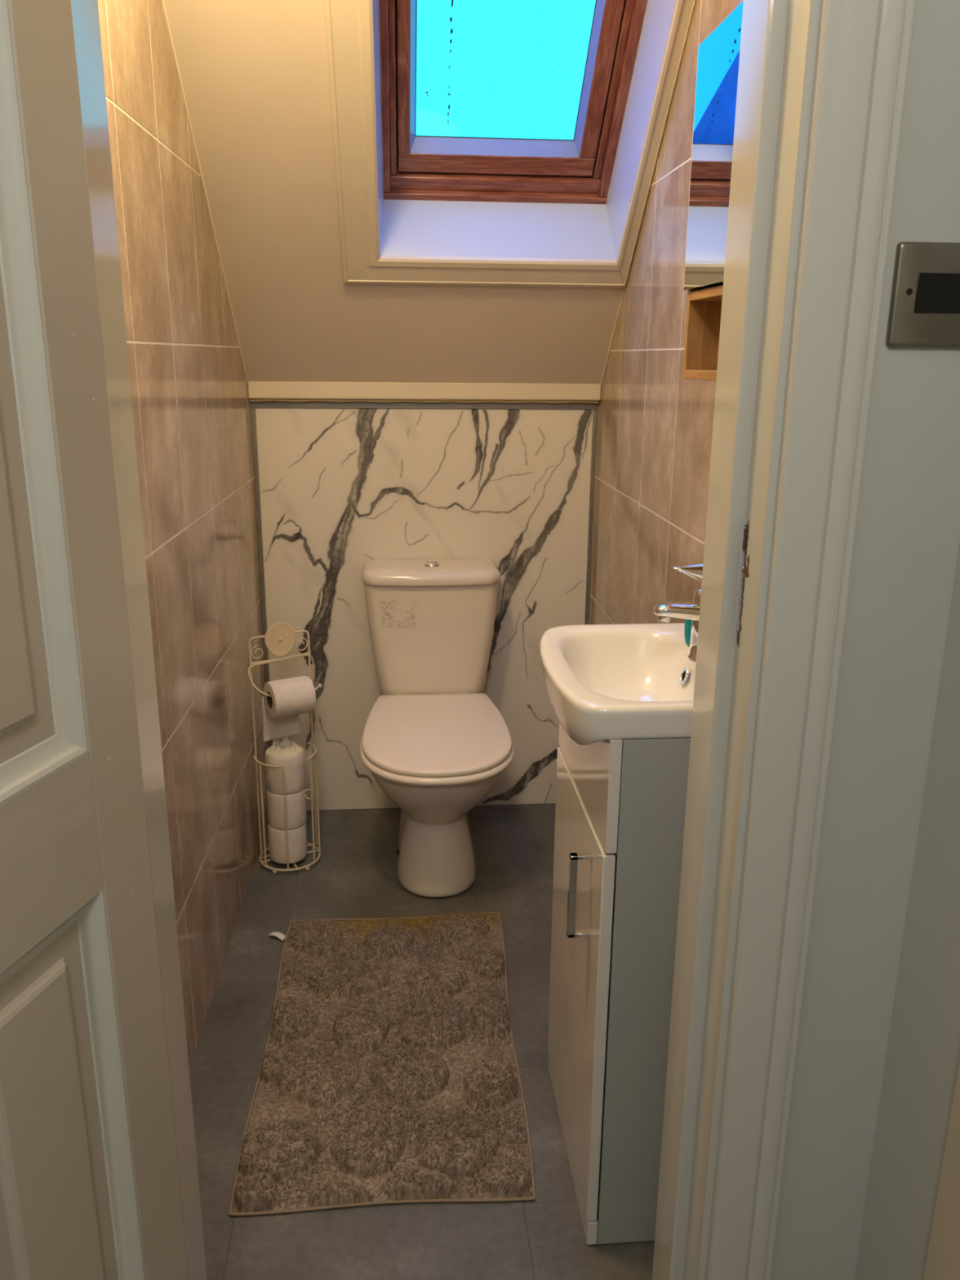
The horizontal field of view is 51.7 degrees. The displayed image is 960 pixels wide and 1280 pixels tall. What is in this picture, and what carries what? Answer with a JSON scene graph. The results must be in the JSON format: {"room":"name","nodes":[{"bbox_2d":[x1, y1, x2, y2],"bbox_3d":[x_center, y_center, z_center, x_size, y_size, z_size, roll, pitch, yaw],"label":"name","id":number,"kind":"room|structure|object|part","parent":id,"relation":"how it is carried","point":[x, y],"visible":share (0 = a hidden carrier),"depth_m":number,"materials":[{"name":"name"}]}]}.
{"room":"bathroom","nodes":[
{"label":"bathroom","id":0,"kind":"room"},
{"bbox_2d":[97,0,268,1068],"bbox_3d":[-0.599,-0.319,1.850,0.081,2.200,1.776,0,16,-3],"label":"wall","id":1,"kind":"structure","parent":0,"point":[192,417],"depth_m":1.91,"materials":[{"name":"beige tile"}]},
{"bbox_2d":[161,0,625,386],"bbox_3d":[-0.113,-1.115,2.016,1.060,1.206,1.228,-1,16,-5],"label":"ceiling","id":2,"kind":"structure","parent":0,"point":[253,75],"depth_m":2.27,"materials":[{"name":"beige paint"}]},
{"bbox_2d":[323,0,696,287],"bbox_3d":[0.046,-1.066,1.901,0.664,0.682,0.698,-1,16,-5],"label":"trim","id":3,"kind":"structure","parent":2,"relation":"attached to","point":[348,24],"depth_m":2.08,"materials":[{"name":"beige paint"}]},
{"bbox_3d":[-0.243,-1.061,1.877,0.086,0.682,0.697,-1,16,-5],"label":"casing leg","id":4,"kind":"part","parent":3,"relation":"part of","materials":[{"name":"beige paint"}]},
{"bbox_3d":[0.016,-0.854,2.292,0.664,0.059,0.061,-1,16,-5],"label":"casing leg","id":5,"kind":"part","parent":3,"relation":"part of","materials":[{"name":"beige paint"}]},
{"bbox_3d":[0.359,-1.070,1.927,0.036,0.682,0.697,-1,16,-5],"label":"casing leg","id":6,"kind":"part","parent":3,"relation":"part of","materials":[{"name":"beige paint"}]},
{"bbox_2d":[372,0,675,259],"bbox_3d":[0.062,-1.142,1.939,0.572,0.707,0.717,-1,16,-5],"label":"window","id":7,"kind":"structure","parent":2,"relation":"attached to","point":[438,196],"depth_m":2.20,"materials":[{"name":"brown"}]},
{"bbox_3d":[0.037,-1.062,2.267,0.560,0.071,0.070,-1,16,-5],"label":"frame rail","id":8,"kind":"part","parent":7,"relation":"part of","materials":[{"name":"red wood"}]},
{"bbox_3d":[0.035,-1.038,2.296,0.560,0.087,0.087,-1,16,-5],"label":"frame rail","id":9,"kind":"part","parent":7,"relation":"part of","materials":[{"name":"red wood"}]},
{"bbox_3d":[0.036,-1.083,2.223,0.439,0.069,0.069,-1,16,-5],"label":"sash","id":10,"kind":"part","parent":7,"relation":"part of","materials":[{"name":"red wood"}]},
{"bbox_2d":[189,803,654,1279],"bbox_3d":[-0.310,1.125,0.920,2.000,0.060,4.396,-1,16,-5],"label":"floor","id":11,"kind":"structure","parent":0,"point":[354,875],"depth_m":1.85,"materials":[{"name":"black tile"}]},
{"bbox_2d":[247,622,322,873],"bbox_3d":[-0.498,0.277,2.580,0.182,0.654,0.163,-1,16,-5],"label":"stand","id":12,"kind":"object","parent":11,"relation":"on","point":[280,637],"visible":0.95,"depth_m":2.56,"materials":[{"name":"beige metal"}]},
{"bbox_3d":[-0.564,0.285,2.581,0.048,0.613,0.005,-9,18,-30],"label":"frame","id":13,"kind":"part","parent":12,"relation":"part of","materials":[{"name":"beige metal"}]},
{"bbox_3d":[-0.563,0.455,2.570,0.005,0.293,0.005,-8,18,-26],"label":"post","id":14,"kind":"part","parent":12,"relation":"part of","materials":[{"name":"beige metal"}]},
{"bbox_3d":[-0.501,0.092,2.527,0.172,0.087,0.062,-10,19,-31],"label":"roll arm","id":15,"kind":"part","parent":12,"relation":"part of","materials":[{"name":"beige metal"}]},
{"bbox_2d":[267,822,307,863],"bbox_3d":[-0.513,0.531,2.647,0.101,0.098,0.101,-1,16,-5],"label":"toilet roll","id":16,"kind":"object","parent":12,"relation":"on","point":[297,837],"visible":0.7,"depth_m":2.61,"materials":[{"name":"paper"}]},
{"bbox_2d":[266,786,306,829],"bbox_3d":[-0.511,0.435,2.620,0.101,0.098,0.101,-1,16,-5],"label":"toilet roll","id":17,"kind":"object","parent":16,"relation":"on","point":[295,802],"visible":0.75,"depth_m":2.58,"materials":[{"name":"paper"}]},
{"bbox_2d":[264,737,305,794],"bbox_3d":[-0.509,0.322,2.589,0.102,0.134,0.102,-1,16,-5],"label":"toilet roll","id":18,"kind":"object","parent":17,"relation":"on","point":[291,755],"visible":0.98,"depth_m":2.56,"materials":[{"name":"paper"}]},
{"bbox_2d":[262,675,315,742],"bbox_3d":[-0.488,0.184,2.535,0.111,0.178,0.102,-9,18,-30],"label":"toilet roll","id":19,"kind":"object","parent":12,"relation":"hanging from","point":[291,697],"visible":1,"depth_m":2.50,"materials":[{"name":"paper"}]},
{"bbox_3d":[-0.466,0.270,2.639,0.048,0.613,0.005,-9,18,-30],"label":"frame","id":20,"kind":"part","parent":12,"relation":"part of","materials":[{"name":"beige metal"}]},
{"bbox_3d":[-0.432,0.434,2.636,0.005,0.299,0.005,5,17,17],"label":"post","id":21,"kind":"part","parent":12,"relation":"part of","materials":[{"name":"beige metal"}]},
{"bbox_2d":[228,911,535,1216],"bbox_3d":[-0.193,0.772,1.983,0.556,0.035,0.863,-1,16,-5],"label":"bath mat","id":22,"kind":"object","parent":11,"relation":"on","point":[389,1073],"visible":1,"depth_m":1.84,"materials":[{"name":"fabric"}]},
{"bbox_2d":[359,558,514,897],"bbox_3d":[-0.116,0.223,2.563,0.379,0.773,0.656,-1,16,-5],"label":"toilet","id":23,"kind":"object","parent":11,"relation":"on","point":[436,744],"visible":1,"depth_m":2.58,"materials":[{"name":"beige ceramic"}]},
{"bbox_3d":[-0.133,-0.185,2.683,0.370,0.038,0.199,-1,16,-5],"label":"cistern lid","id":24,"kind":"part","parent":23,"relation":"part of","materials":[{"name":"beige ceramic"}]},
{"bbox_3d":[-0.109,0.249,2.477,0.379,0.043,0.476,-1,16,-5],"label":"seat","id":25,"kind":"part","parent":23,"relation":"part of","materials":[{"name":"beige plastic"}]},
{"bbox_3d":[-0.109,0.230,2.478,0.367,0.040,0.472,-1,16,-5],"label":"seat lid","id":26,"kind":"part","parent":23,"relation":"part of","materials":[{"name":"beige plastic"}]},
{"bbox_2d":[547,721,690,1244],"bbox_3d":[0.269,0.472,1.600,0.306,0.826,0.395,-1,16,-5],"label":"vanity unit","id":27,"kind":"object","parent":11,"relation":"on","point":[620,807],"visible":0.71,"depth_m":1.43,"materials":[{"name":"grey plastic"}]},
{"bbox_3d":[0.144,0.369,1.433,0.032,0.132,0.012,-1,16,-5],"label":"handle","id":28,"kind":"part","parent":27,"relation":"part of","materials":[{"name":"silver metal"}]},
{"bbox_3d":[0.156,0.534,1.607,0.017,0.614,0.392,-1,16,-5],"label":"door","id":29,"kind":"part","parent":27,"relation":"part of","materials":[{"name":"white paint"}]},
{"bbox_3d":[0.161,0.155,1.500,0.016,0.163,0.394,-1,16,-5],"label":"rail","id":30,"kind":"part","parent":27,"relation":"part of","materials":[{"name":"white paint"}]},
{"bbox_2d":[539,622,696,745],"bbox_3d":[0.259,0.086,1.500,0.331,0.120,0.421,-1,16,-5],"label":"basin","id":31,"kind":"object","parent":27,"relation":"in","point":[615,681],"visible":0.61,"depth_m":1.58,"materials":[{"name":"white ceramic"}]},
{"bbox_2d":[653,562,702,662],"bbox_3d":[0.314,-0.043,1.466,0.115,0.147,0.060,-1,16,-5],"label":"tap","id":32,"kind":"object","parent":31,"relation":"on","point":[664,611],"visible":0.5,"depth_m":1.45,"materials":[{"name":"silver metal"}]},
{"bbox_3d":[0.303,-0.041,1.466,0.093,0.030,0.040,-1,16,-5],"label":"spout","id":33,"kind":"part","parent":32,"relation":"part of","materials":[{"name":"silver metal"}]},
{"bbox_3d":[0.326,-0.097,1.452,0.092,0.034,0.041,-1,16,-5],"label":"lever","id":34,"kind":"part","parent":32,"relation":"part of","materials":[{"name":"silver metal"}]},
{"bbox_2d":[684,618,691,647],"bbox_3d":[0.337,-0.017,1.539,0.040,0.057,0.025,-1,16,-5],"label":"soap bar","id":35,"kind":"object","parent":31,"relation":"on","point":[687,627],"visible":0.16,"depth_m":1.53,"materials":[{"name":"teal"}]},
{"bbox_3d":[0.310,0.523,1.420,0.256,0.826,0.016,-1,16,-5],"label":"panel","id":36,"kind":"part","parent":27,"relation":"part of","materials":[{"name":"grey plastic"}]},
{"bbox_2d":[247,381,601,810],"bbox_3d":[-0.156,-0.098,2.837,1.160,1.241,0.118,-1,16,-5],"label":"wall","id":37,"kind":"structure","parent":0,"point":[348,475],"depth_m":2.75,"materials":[{"name":"white stone"}]},
{"bbox_3d":[-0.607,-0.052,2.787,0.012,1.170,0.005,-1,16,-5],"label":"edge trim","id":38,"kind":"part","parent":37,"relation":"part of","materials":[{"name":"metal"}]},
{"bbox_3d":[-0.144,-0.629,2.662,0.931,0.016,0.005,-1,16,-5],"label":"edge trim","id":39,"kind":"part","parent":37,"relation":"part of","materials":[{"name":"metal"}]},
{"bbox_3d":[0.309,-0.066,2.863,0.012,1.170,0.005,-1,16,-5],"label":"edge trim","id":40,"kind":"part","parent":37,"relation":"part of","materials":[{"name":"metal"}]},
{"bbox_2d":[589,0,959,1279],"bbox_3d":[0.561,-0.095,0.646,0.172,2.450,4.396,-1,16,-5],"label":"wall","id":41,"kind":"structure","parent":0,"point":[655,433],"depth_m":1.81,"materials":[{"name":"beige tile"}]},
{"bbox_2d":[682,0,743,381],"bbox_3d":[0.369,-0.557,1.266,0.132,0.438,0.280,-1,16,-5],"label":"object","id":42,"kind":"object","parent":41,"relation":"attached to","point":[718,55],"visible":0.27,"depth_m":1.31,"materials":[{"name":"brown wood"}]},
{"bbox_2d":[684,369,716,381],"bbox_3d":[0.371,-0.353,1.325,0.124,0.012,0.255,-1,16,-5],"label":"shelf","id":43,"kind":"object","parent":42,"relation":"attached to","point":[706,375],"depth_m":1.37,"materials":[{"name":"brown wood"}]},
{"bbox_3d":[0.362,-0.594,1.394,0.124,0.438,0.012,-1,16,-5],"label":"panel","id":44,"kind":"part","parent":42,"relation":"part of","materials":[{"name":"brown wood"}]},
{"bbox_2d":[688,284,723,301],"bbox_3d":[0.371,-0.455,1.295,0.126,0.012,0.255,-1,16,-5],"label":"shelf","id":45,"kind":"object","parent":42,"relation":"attached to","point":[696,292],"depth_m":1.36,"materials":[{"name":"brown wood"}]},
{"bbox_2d":[922,1057,959,1279],"bbox_3d":[0.472,0.111,0.613,0.017,2.070,0.435,-1,16,-5],"label":"trim","id":46,"kind":"structure","parent":41,"relation":"attached to","point":[943,1255],"depth_m":0.94,"materials":[{"name":"beige paint"}]},
{"bbox_2d":[770,0,959,1279],"bbox_3d":[0.454,-0.191,0.978,0.328,2.450,0.142,-1,16,-5],"label":"wall","id":47,"kind":"structure","parent":0,"point":[907,541],"depth_m":0.97,"materials":[{"name":"paint"}]},
{"bbox_2d":[652,0,820,1279],"bbox_3d":[0.264,0.028,1.025,0.049,2.000,0.144,-1,16,-5],"label":"trim","id":48,"kind":"structure","parent":47,"relation":"attached to","point":[779,38],"depth_m":0.98,"materials":[{"name":"white paint"}]},
{"bbox_3d":[0.262,-0.052,0.977,0.010,0.114,0.011,-1,16,-5],"label":"keep plate","id":49,"kind":"part","parent":48,"relation":"part of","materials":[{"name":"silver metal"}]},
{"bbox_2d":[704,0,915,1279],"bbox_3d":[0.305,0.017,0.939,0.072,2.070,0.020,-1,16,-5],"label":"trim","id":50,"kind":"structure","parent":47,"relation":"attached to","point":[862,52],"depth_m":0.91,"materials":[{"name":"white paint"}]},
{"bbox_2d":[885,241,959,347],"bbox_3d":[0.401,-0.300,0.864,0.086,0.086,0.007,-1,16,-5],"label":"switch plate","id":51,"kind":"object","parent":47,"relation":"attached to","point":[924,310],"visible":1,"depth_m":0.86,"materials":[{"name":"silver metal"}]},
{"bbox_3d":[-0.850,-0.171,0.870,0.954,2.450,0.142,-1,16,-5],"label":"wall","id":52,"kind":"structure","parent":0,"visible":0},
{"bbox_2d":[0,0,188,1279],"bbox_3d":[-0.404,0.145,0.626,0.037,1.967,0.618,5,16,14],"label":"door","id":53,"kind":"structure","parent":52,"relation":"in","point":[90,1184],"depth_m":0.81,"materials":[{"name":"paint"}]},
{"bbox_3d":[-0.368,-0.304,0.632,0.023,0.839,0.150,5,16,14],"label":"panel","id":54,"kind":"part","parent":53,"relation":"part of","materials":[{"name":"paint"}]},
{"bbox_3d":[-0.365,-0.303,0.632,0.090,0.878,0.188,-1,16,-5],"label":"moulding","id":55,"kind":"part","parent":53,"relation":"part of","materials":[{"name":"white paint"}]},
{"bbox_3d":[-0.406,0.215,0.642,0.035,0.128,0.463,5,16,14],"label":"rail","id":56,"kind":"part","parent":53,"relation":"part of","materials":[{"name":"paint"}]},
{"bbox_3d":[-0.375,0.539,0.873,0.023,0.583,0.150,5,16,14],"label":"panel","id":57,"kind":"part","parent":53,"relation":"part of","materials":[{"name":"paint"}]},
{"bbox_3d":[-0.372,0.539,0.872,0.030,0.622,0.190,5,16,14],"label":"moulding","id":58,"kind":"part","parent":53,"relation":"part of","materials":[{"name":"white paint"}]},
{"bbox_2d":[71,0,207,1279],"bbox_3d":[-0.357,0.038,0.973,0.040,2.000,0.144,-1,16,-5],"label":"trim","id":59,"kind":"structure","parent":52,"relation":"attached to","point":[86,19],"depth_m":0.97,"materials":[{"name":"white paint"}]}
]}

